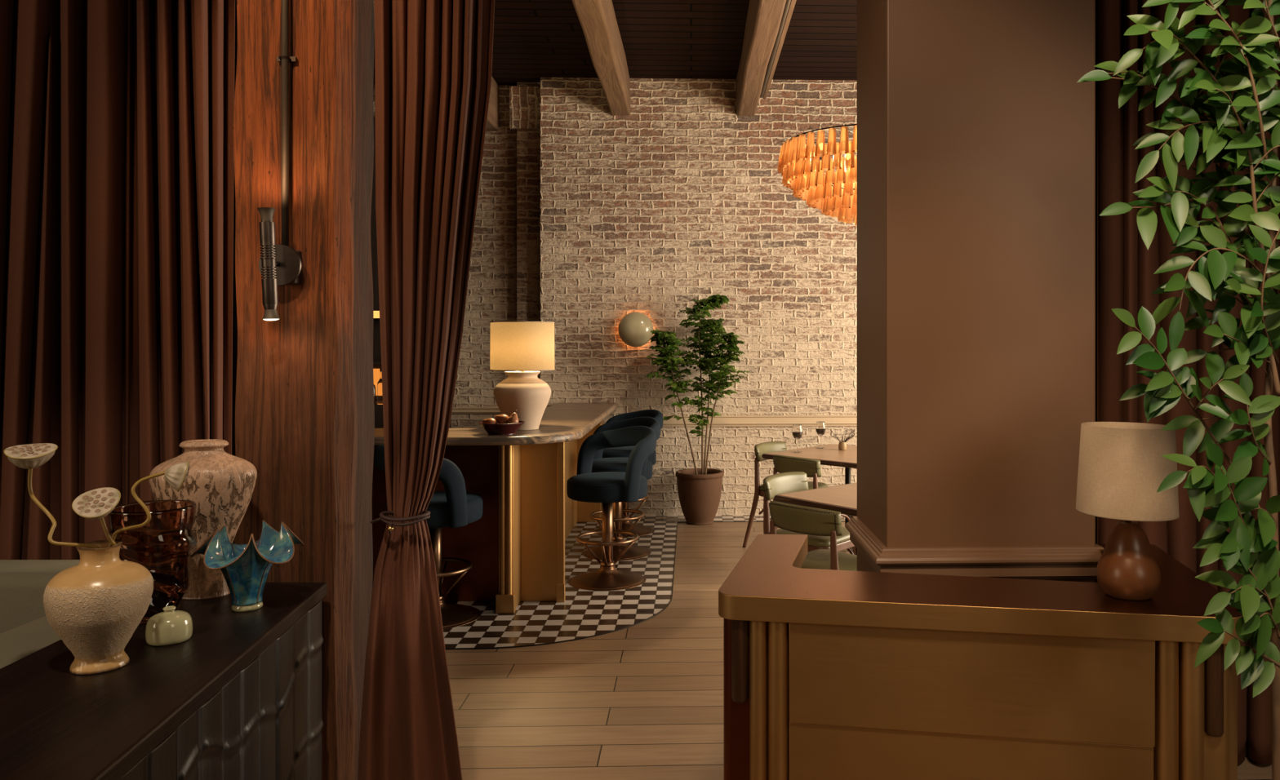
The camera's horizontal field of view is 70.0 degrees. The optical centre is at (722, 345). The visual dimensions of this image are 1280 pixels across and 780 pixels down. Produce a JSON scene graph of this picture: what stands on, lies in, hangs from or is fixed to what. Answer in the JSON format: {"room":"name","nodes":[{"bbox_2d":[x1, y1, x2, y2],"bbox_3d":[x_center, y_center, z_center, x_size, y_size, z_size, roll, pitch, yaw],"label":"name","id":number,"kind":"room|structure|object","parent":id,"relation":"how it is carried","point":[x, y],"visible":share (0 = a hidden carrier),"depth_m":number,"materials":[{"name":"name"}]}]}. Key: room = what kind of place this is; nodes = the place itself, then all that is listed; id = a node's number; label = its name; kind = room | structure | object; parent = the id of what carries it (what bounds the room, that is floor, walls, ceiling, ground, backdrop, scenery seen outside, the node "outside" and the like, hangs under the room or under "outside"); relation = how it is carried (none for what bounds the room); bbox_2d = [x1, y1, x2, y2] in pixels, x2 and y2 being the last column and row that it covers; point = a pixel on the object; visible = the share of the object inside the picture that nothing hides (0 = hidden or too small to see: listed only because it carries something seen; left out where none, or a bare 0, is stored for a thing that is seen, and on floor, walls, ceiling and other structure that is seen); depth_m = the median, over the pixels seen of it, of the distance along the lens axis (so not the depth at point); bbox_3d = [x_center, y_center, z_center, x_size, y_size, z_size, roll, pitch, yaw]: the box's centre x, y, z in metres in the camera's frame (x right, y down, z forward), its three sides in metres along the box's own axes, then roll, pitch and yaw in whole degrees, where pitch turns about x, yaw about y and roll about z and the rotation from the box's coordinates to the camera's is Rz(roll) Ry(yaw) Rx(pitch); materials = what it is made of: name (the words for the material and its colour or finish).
{"room":"restaurant","nodes":[
{"label":"restaurant","id":0,"kind":"room"},
{"bbox_2d":[231,0,237,544],"bbox_3d":[-3.278,-0.440,3.716,2.900,4.020,0.150,0,0,-2],"label":"wall partition","id":1,"kind":"structure","parent":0,"point":[234,300],"depth_m":3.69,"materials":[{"name":"black paint"}]},
{"bbox_2d":[373,84,516,428],"bbox_3d":[-3.282,-0.440,8.588,3.223,4.020,0.130,0,0,-2],"label":"wall","id":2,"kind":"structure","parent":0,"point":[491,291],"depth_m":8.56,"materials":[{"name":"brick"}]},
{"bbox_2d":[451,407,501,413],"bbox_3d":[-2.941,0.615,8.518,1.900,0.060,0.034,0,0,-2],"label":"trim","id":3,"kind":"structure","parent":2,"relation":"attached to","point":[455,410],"depth_m":8.53,"materials":[{"name":"beige paint"}]},
{"bbox_2d":[509,85,540,129],"bbox_3d":[-1.817,-2.205,8.443,0.303,0.390,0.040,0,0,-2],"label":"wall","id":4,"kind":"structure","parent":0,"point":[524,101],"depth_m":8.42,"materials":[{"name":"brick"}]},
{"bbox_2d":[516,81,540,378],"bbox_3d":[-1.789,-0.440,8.519,0.243,4.020,0.110,0,0,-2],"label":"wall","id":5,"kind":"structure","parent":0,"point":[528,140],"depth_m":8.46,"materials":[{"name":"brick"}]},
{"bbox_2d":[373,0,857,85],"bbox_3d":[-0.076,-2.500,3.700,9.300,0.100,10.600,0,0,-2],"label":"ceiling","id":6,"kind":"structure","parent":0,"point":[533,40],"depth_m":7.29,"materials":[{"name":"brown wood"}]},
{"bbox_2d":[0,0,235,559],"bbox_3d":[-2.656,-0.450,3.443,1.544,4.000,0.187,0,0,0],"label":"drape","id":7,"kind":"object","parent":6,"relation":"hanging from","point":[117,159],"visible":0.67,"depth_m":3.42,"materials":[{"name":"brown fabric"}]},
{"bbox_2d":[373,216,379,321],"bbox_3d":[-2.892,-1.326,7.600,0.110,2.249,0.040,0,0,-2],"label":"pendant light","id":8,"kind":"object","parent":6,"relation":"hanging from","point":[376,313],"visible":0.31,"depth_m":7.60,"materials":[{"name":"black"}]},
{"bbox_2d":[357,0,494,779],"bbox_3d":[-0.997,-0.445,2.893,0.525,4.010,0.249,0,0,21],"label":"curtain","id":9,"kind":"object","parent":6,"relation":"hanging from","point":[433,58],"visible":1,"depth_m":2.87,"materials":[{"name":"brown fabric"}]},
{"bbox_2d":[373,0,499,130],"bbox_3d":[-2.137,-2.228,6.196,0.262,0.444,4.730,0,0,-2],"label":"ceiling beam","id":10,"kind":"structure","parent":6,"relation":"attached to","point":[493,122],"depth_m":8.33,"materials":[{"name":"brown wood"}]},
{"bbox_2d":[571,0,630,115],"bbox_3d":[-0.853,-2.276,6.104,0.192,0.349,4.460,0,0,-2],"label":"ceiling beam","id":11,"kind":"structure","parent":6,"relation":"attached to","point":[597,18],"depth_m":6.61,"materials":[{"name":"brown wood"}]},
{"bbox_2d":[735,0,786,115],"bbox_3d":[0.291,-2.276,6.144,0.182,0.349,4.460,0,0,-2],"label":"ceiling beam","id":12,"kind":"structure","parent":6,"relation":"attached to","point":[764,17],"depth_m":6.58,"materials":[{"name":"brown wood"}]},
{"bbox_2d":[760,0,795,98],"bbox_3d":[0.417,-2.172,5.893,0.066,0.115,3.950,0,0,-2],"label":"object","id":13,"kind":"structure","parent":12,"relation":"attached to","point":[789,5],"depth_m":6.46,"materials":[{"name":"brown wood"}]},
{"bbox_2d":[777,120,857,226],"bbox_3d":[0.985,-1.618,6.000,1.239,1.660,1.236,0,0,-2],"label":"chandelier","id":14,"kind":"object","parent":6,"relation":"hanging from","point":[790,162],"visible":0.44,"depth_m":5.86,"materials":[{"name":"orange glass"}]},
{"bbox_2d":[1097,0,1279,764],"bbox_3d":[1.945,-0.450,3.401,1.046,4.000,0.112,0,0,0],"label":"drape","id":15,"kind":"object","parent":6,"relation":"hanging from","point":[1126,280],"visible":0.27,"depth_m":3.38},
{"bbox_2d":[443,515,844,648],"bbox_3d":[-0.177,1.568,6.678,9.300,0.004,3.900,0,0,-2],"label":"floor tiles","id":16,"kind":"structure","parent":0,"point":[584,613],"depth_m":5.46,"materials":[{"name":"multicoloured tile"}]},
{"bbox_2d":[370,117,450,428],"bbox_3d":[-3.355,-0.280,8.176,1.650,3.700,0.670,0,0,-2],"label":"bar shelf","id":17,"kind":"object","parent":16,"relation":"on","point":[379,420],"visible":0.02,"depth_m":8.49,"materials":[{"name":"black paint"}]},
{"bbox_2d":[373,384,375,404],"bbox_3d":[-3.094,0.388,8.019,0.075,0.268,0.075,0,0,-2],"label":"bottle","id":18,"kind":"object","parent":17,"relation":"on","point":[374,384],"visible":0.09,"depth_m":8.01,"materials":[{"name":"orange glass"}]},
{"bbox_2d":[377,368,382,404],"bbox_3d":[-2.993,0.364,7.993,0.075,0.319,0.075,0,0,-2],"label":"bottle","id":19,"kind":"object","parent":17,"relation":"on","point":[380,397],"visible":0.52,"depth_m":7.96,"materials":[{"name":"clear glass"}]},
{"bbox_2d":[374,444,483,629],"bbox_3d":[-1.683,1.061,5.205,0.590,1.010,0.591,0,0,6],"label":"bar stool","id":20,"kind":"object","parent":16,"relation":"on","point":[453,507],"visible":0.52,"depth_m":5.06,"materials":[{"name":"blue fabric"}]},
{"bbox_2d":[372,420,603,614],"bbox_3d":[-2.716,1.071,6.752,3.430,0.990,3.020,0,0,-2],"label":"bar counter","id":21,"kind":"object","parent":16,"relation":"on","point":[516,550],"depth_m":5.55,"materials":[{"name":"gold metal"}]},
{"bbox_2d":[373,402,617,445],"bbox_3d":[-2.662,0.550,6.703,3.535,0.050,3.120,0,0,-2],"label":"countertop","id":22,"kind":"structure","parent":21,"relation":"on","point":[564,422],"depth_m":5.59,"materials":[{"name":"stone"}]},
{"bbox_2d":[478,420,524,435],"bbox_3d":[-1.302,0.490,5.373,0.269,0.070,0.269,0,0,-2],"label":"fruit bowl","id":23,"kind":"object","parent":22,"relation":"on","point":[504,428],"visible":0.88,"depth_m":5.29,"materials":[{"name":"red ceramic"}]},
{"bbox_2d":[479,417,497,424],"bbox_3d":[-1.381,0.464,5.355,0.109,0.068,0.068,0,0,12],"label":"pear","id":24,"kind":"object","parent":23,"relation":"in","point":[491,420],"visible":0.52,"depth_m":5.33,"materials":[{"name":"black food"}]},
{"bbox_2d":[492,414,508,424],"bbox_3d":[-1.313,0.444,5.377,0.108,0.069,0.068,0,0,0],"label":"pear","id":25,"kind":"object","parent":23,"relation":"in","point":[500,419],"visible":0.78,"depth_m":5.35,"materials":[{"name":"black food"}]},
{"bbox_2d":[506,409,519,423],"bbox_3d":[-1.232,0.431,5.353,0.068,0.105,0.068,0,0,-36],"label":"pear","id":26,"kind":"object","parent":23,"relation":"in","point":[513,419],"visible":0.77,"depth_m":5.33,"materials":[{"name":"black food"}]},
{"bbox_2d":[489,321,555,431],"bbox_3d":[-1.244,0.191,5.671,0.397,0.670,0.397,0,0,-2],"label":"table lamp","id":27,"kind":"object","parent":22,"relation":"on","point":[522,346],"visible":0.93,"depth_m":5.53,"materials":[{"name":"ceramic"}]},
{"bbox_2d":[566,426,656,591],"bbox_3d":[-0.730,1.061,6.069,0.590,1.010,0.591,0,0,6],"label":"bar stool","id":28,"kind":"object","parent":16,"relation":"on","point":[606,488],"visible":1,"depth_m":5.96,"materials":[{"name":"fabric"}]},
{"bbox_2d":[582,417,660,560],"bbox_3d":[-0.761,1.061,6.876,0.591,1.010,0.590,0,0,-1],"label":"bar stool","id":29,"kind":"object","parent":16,"relation":"on","point":[600,464],"visible":0.56,"depth_m":6.80,"materials":[{"name":"blue fabric"}]},
{"bbox_2d":[594,409,662,537],"bbox_3d":[-0.789,1.061,7.680,0.589,1.010,0.592,0,0,12],"label":"bar stool","id":30,"kind":"object","parent":16,"relation":"on","point":[615,452],"visible":0.37,"depth_m":7.61,"materials":[{"name":"blue fabric"}]},
{"bbox_2d":[445,520,844,649],"bbox_3d":[-0.246,1.567,6.658,9.847,0.007,2.490,0,0,-33],"label":"trim","id":31,"kind":"structure","parent":16,"relation":"attached to","point":[664,608],"depth_m":4.90,"materials":[{"name":"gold metal"}]},
{"bbox_2d":[646,293,750,524],"bbox_3d":[-0.225,0.558,8.015,0.875,2.016,0.611,0,0,-14],"label":"potted tree","id":32,"kind":"object","parent":16,"relation":"on","point":[699,490],"visible":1,"depth_m":7.96,"materials":[{"name":"green plant"}]},
{"bbox_2d":[540,77,857,515],"bbox_3d":[1.374,-0.440,8.487,6.077,4.020,0.150,0,0,-2],"label":"wall","id":33,"kind":"structure","parent":0,"point":[673,202],"depth_m":8.36,"materials":[{"name":"brick"}]},
{"bbox_2d":[617,311,653,346],"bbox_3d":[-0.786,-0.142,8.275,0.321,0.321,0.125,0,0,-2],"label":"wall light","id":34,"kind":"object","parent":33,"relation":"attached to","point":[634,329],"visible":1,"depth_m":8.24,"materials":[{"name":"beige paint"}]},
{"bbox_2d":[662,415,857,426],"bbox_3d":[1.735,0.698,8.407,5.360,0.100,0.034,0,0,-2],"label":"trim","id":35,"kind":"structure","parent":33,"relation":"attached to","point":[725,420],"depth_m":8.35,"materials":[{"name":"beige paint"}]},
{"bbox_2d":[445,521,1271,779],"bbox_3d":[-0.076,1.620,3.700,9.300,0.100,10.600,0,0,-2],"label":"floor","id":36,"kind":"structure","parent":0,"point":[644,700],"depth_m":4.05,"materials":[{"name":"brown wood"}]},
{"bbox_2d":[0,560,79,669],"bbox_3d":[-2.520,1.140,2.379,1.410,0.760,1.804,0,0,-2],"label":"sofa","id":37,"kind":"object","parent":36,"relation":"on","point":[25,629],"visible":0.02,"depth_m":3.00,"materials":[{"name":"green fabric"}]},
{"bbox_2d":[0,582,327,779],"bbox_3d":[-1.388,1.170,1.853,0.628,0.800,2.247,0,0,-4],"label":"sideboard","id":38,"kind":"object","parent":36,"relation":"on","point":[240,699],"visible":1,"depth_m":2.16,"materials":[{"name":"black wood"}]},
{"bbox_2d":[43,540,153,675],"bbox_3d":[-1.491,0.623,2.176,0.218,0.295,0.218,0,0,-2],"label":"ceramic vase","id":39,"kind":"object","parent":38,"relation":"on","point":[95,606],"visible":0.98,"depth_m":2.12,"materials":[{"name":"beige ceramic"}]},
{"bbox_2d":[3,443,101,549],"bbox_3d":[-1.594,0.372,2.171,0.225,0.265,0.102,0,0,-2],"label":"pod","id":40,"kind":"object","parent":39,"relation":"in","point":[28,456],"visible":0.97,"depth_m":2.16,"materials":[{"name":"beige plant"}]},
{"bbox_2d":[71,487,120,546],"bbox_3d":[-1.488,0.425,2.158,0.097,0.163,0.082,0,0,-2],"label":"pod","id":41,"kind":"object","parent":39,"relation":"in","point":[97,504],"visible":1,"depth_m":2.16,"materials":[{"name":"beige plant"}]},
{"bbox_2d":[108,462,190,547],"bbox_3d":[-1.395,0.398,2.204,0.191,0.226,0.075,0,0,-18],"label":"pod","id":42,"kind":"object","parent":39,"relation":"in","point":[175,475],"visible":0.98,"depth_m":2.20,"materials":[{"name":"beige plant"}]},
{"bbox_2d":[108,499,197,623],"bbox_3d":[-1.598,0.612,2.557,0.213,0.318,0.210,0,0,-2],"label":"glass vase","id":43,"kind":"object","parent":38,"relation":"on","point":[162,546],"visible":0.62,"depth_m":2.50,"materials":[{"name":"brown glass"}]},
{"bbox_2d":[145,606,192,646],"bbox_3d":[-1.440,0.727,2.368,0.106,0.087,0.106,0,0,-2],"label":"jar","id":44,"kind":"object","parent":38,"relation":"on","point":[170,627],"visible":1,"depth_m":2.33,"materials":[{"name":"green ceramic"}]},
{"bbox_2d":[148,439,257,599],"bbox_3d":[-1.596,0.532,2.801,0.298,0.476,0.217,0,0,-2],"label":"ceramic vase","id":45,"kind":"object","parent":38,"relation":"on","point":[221,485],"visible":0.82,"depth_m":2.75,"materials":[{"name":"ceramic"}]},
{"bbox_2d":[191,520,304,612],"bbox_3d":[-1.392,0.646,2.659,0.288,0.248,0.295,0,0,-10],"label":"vase","id":46,"kind":"object","parent":38,"relation":"on","point":[245,569],"visible":1,"depth_m":2.62,"materials":[{"name":"blue ceramic"}]},
{"bbox_2d":[233,0,374,779],"bbox_3d":[-1.425,-0.440,3.121,0.380,4.020,0.241,0,0,-2],"label":"column","id":47,"kind":"structure","parent":36,"relation":"on","point":[304,405],"depth_m":3.01,"materials":[{"name":"stained natural wood"}]},
{"bbox_2d":[257,207,302,320],"bbox_3d":[-1.427,-0.256,2.950,0.122,0.358,0.176,0,0,39],"label":"wall sconce","id":48,"kind":"object","parent":47,"relation":"attached to","point":[279,264],"visible":1,"depth_m":2.88,"materials":[{"name":"black metal"}]},
{"bbox_2d":[257,207,275,221],"bbox_3d":[-1.447,-0.412,2.888,0.053,0.046,0.053,0,0,-2],"label":"hood","id":49,"kind":"object","parent":48,"relation":"attached to","point":[266,214],"depth_m":2.87,"materials":[{"name":"black metal"}]},
{"bbox_2d":[262,309,279,320],"bbox_3d":[-1.432,-0.103,2.888,0.053,0.050,0.053,0,0,-2],"label":"hood","id":50,"kind":"object","parent":48,"relation":"attached to","point":[269,314],"depth_m":2.87,"materials":[{"name":"black"}]},
{"bbox_2d":[276,0,297,245],"bbox_3d":[-1.432,-1.386,2.981,0.060,2.128,0.038,0,0,-2],"label":"conduit pipe","id":51,"kind":"object","parent":47,"relation":"attached to","point":[285,59],"visible":0.94,"depth_m":2.97,"materials":[{"name":"black metal"}]},
{"bbox_2d":[742,441,827,547],"bbox_3d":[0.503,1.172,7.086,0.535,0.804,0.455,0,0,35],"label":"dining chair","id":52,"kind":"object","parent":36,"relation":"on","point":[760,449],"visible":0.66,"depth_m":7.02,"materials":[{"name":"green leather"}]},
{"bbox_2d":[761,444,857,552],"bbox_3d":[0.956,1.192,6.902,0.957,0.744,0.957,0,0,42],"label":"dining table","id":53,"kind":"object","parent":36,"relation":"on","point":[830,455],"visible":0.41,"depth_m":6.84,"materials":[{"name":"brown wood"}]},
{"bbox_2d":[791,424,803,453],"bbox_3d":[0.576,0.714,6.953,0.086,0.208,0.086,0,0,-2],"label":"wine glass","id":54,"kind":"object","parent":53,"relation":"on","point":[797,430],"visible":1,"depth_m":6.92,"materials":[{"name":"clear glass"}]},
{"bbox_2d":[815,421,826,448],"bbox_3d":[0.785,0.714,7.234,0.086,0.208,0.086,0,0,-2],"label":"wine glass","id":55,"kind":"object","parent":53,"relation":"on","point":[820,427],"visible":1,"depth_m":7.20,"materials":[{"name":"clear glass"}]},
{"bbox_2d":[831,430,854,450],"bbox_3d":[0.957,0.741,7.116,0.230,0.160,0.120,0,0,-2],"label":"bud vase","id":56,"kind":"object","parent":53,"relation":"on","point":[842,445],"visible":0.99,"depth_m":7.08,"materials":[{"name":"brown ceramic"}]},
{"bbox_2d":[763,471,857,555],"bbox_3d":[0.494,1.172,5.328,0.535,0.804,0.455,0,0,38],"label":"dining chair","id":57,"kind":"object","parent":36,"relation":"on","point":[791,482],"visible":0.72,"depth_m":5.26,"materials":[{"name":"green leather"}]},
{"bbox_2d":[769,454,855,555],"bbox_3d":[0.621,1.172,6.420,0.535,0.804,0.455,0,0,-42],"label":"dining chair","id":58,"kind":"object","parent":36,"relation":"on","point":[782,464],"visible":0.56,"depth_m":6.23,"materials":[{"name":"green leather"}]},
{"bbox_2d":[768,501,857,571],"bbox_3d":[0.498,1.172,4.508,0.455,0.804,0.535,0,0,45],"label":"dining chair","id":59,"kind":"object","parent":36,"relation":"on","point":[808,521],"visible":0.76,"depth_m":4.36,"materials":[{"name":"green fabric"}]},
{"bbox_2d":[773,483,857,516],"bbox_3d":[0.925,1.192,4.934,0.937,0.744,0.937,0,0,-41],"label":"dining table","id":60,"kind":"object","parent":36,"relation":"on","point":[842,499],"visible":0.21,"depth_m":4.88,"materials":[{"name":"brown wood"}]},
{"bbox_2d":[718,534,1242,779],"bbox_3d":[0.727,1.120,2.728,1.434,0.900,0.853,0,0,7],"label":"reception desk","id":61,"kind":"object","parent":36,"relation":"on","point":[828,674],"visible":0.85,"depth_m":2.37,"materials":[{"name":"brown wood"}]},
{"bbox_2d":[1075,422,1179,600],"bbox_3d":[1.082,0.442,2.432,0.255,0.457,0.255,0,0,-2],"label":"table lamp","id":62,"kind":"object","parent":61,"relation":"on","point":[1122,467],"visible":1,"depth_m":2.36,"materials":[{"name":"linen"},{"name":"glazed ceramic"},{"name":"polished brass"}]},
{"bbox_2d":[1076,0,1279,779],"bbox_3d":[1.113,0.207,1.895,0.648,2.736,0.446,0,0,-2],"label":"hanging plant","id":63,"kind":"object","parent":36,"relation":"on","point":[1251,549],"visible":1,"depth_m":1.91,"materials":[{"name":"green plant"}]},
{"bbox_2d":[857,0,1095,582],"bbox_3d":[0.877,-0.440,3.259,0.695,4.020,0.545,0,0,-2],"label":"pillar","id":64,"kind":"structure","parent":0,"point":[976,126],"depth_m":2.99,"materials":[{"name":"brown paint"}]},
{"bbox_2d":[844,516,1103,580],"bbox_3d":[0.878,0.719,3.237,0.783,0.112,0.589,0,0,-2],"label":"trim","id":65,"kind":"structure","parent":64,"relation":"attached to","point":[1063,562],"depth_m":2.96,"materials":[{"name":"brown paint"}]},
{"bbox_2d":[1095,0,1097,582],"bbox_3d":[2.888,-0.440,3.785,3.370,4.020,0.130,0,0,-2],"label":"wall","id":66,"kind":"structure","parent":0,"point":[1095,0],"depth_m":3.67,"materials":[{"name":"black paint"}]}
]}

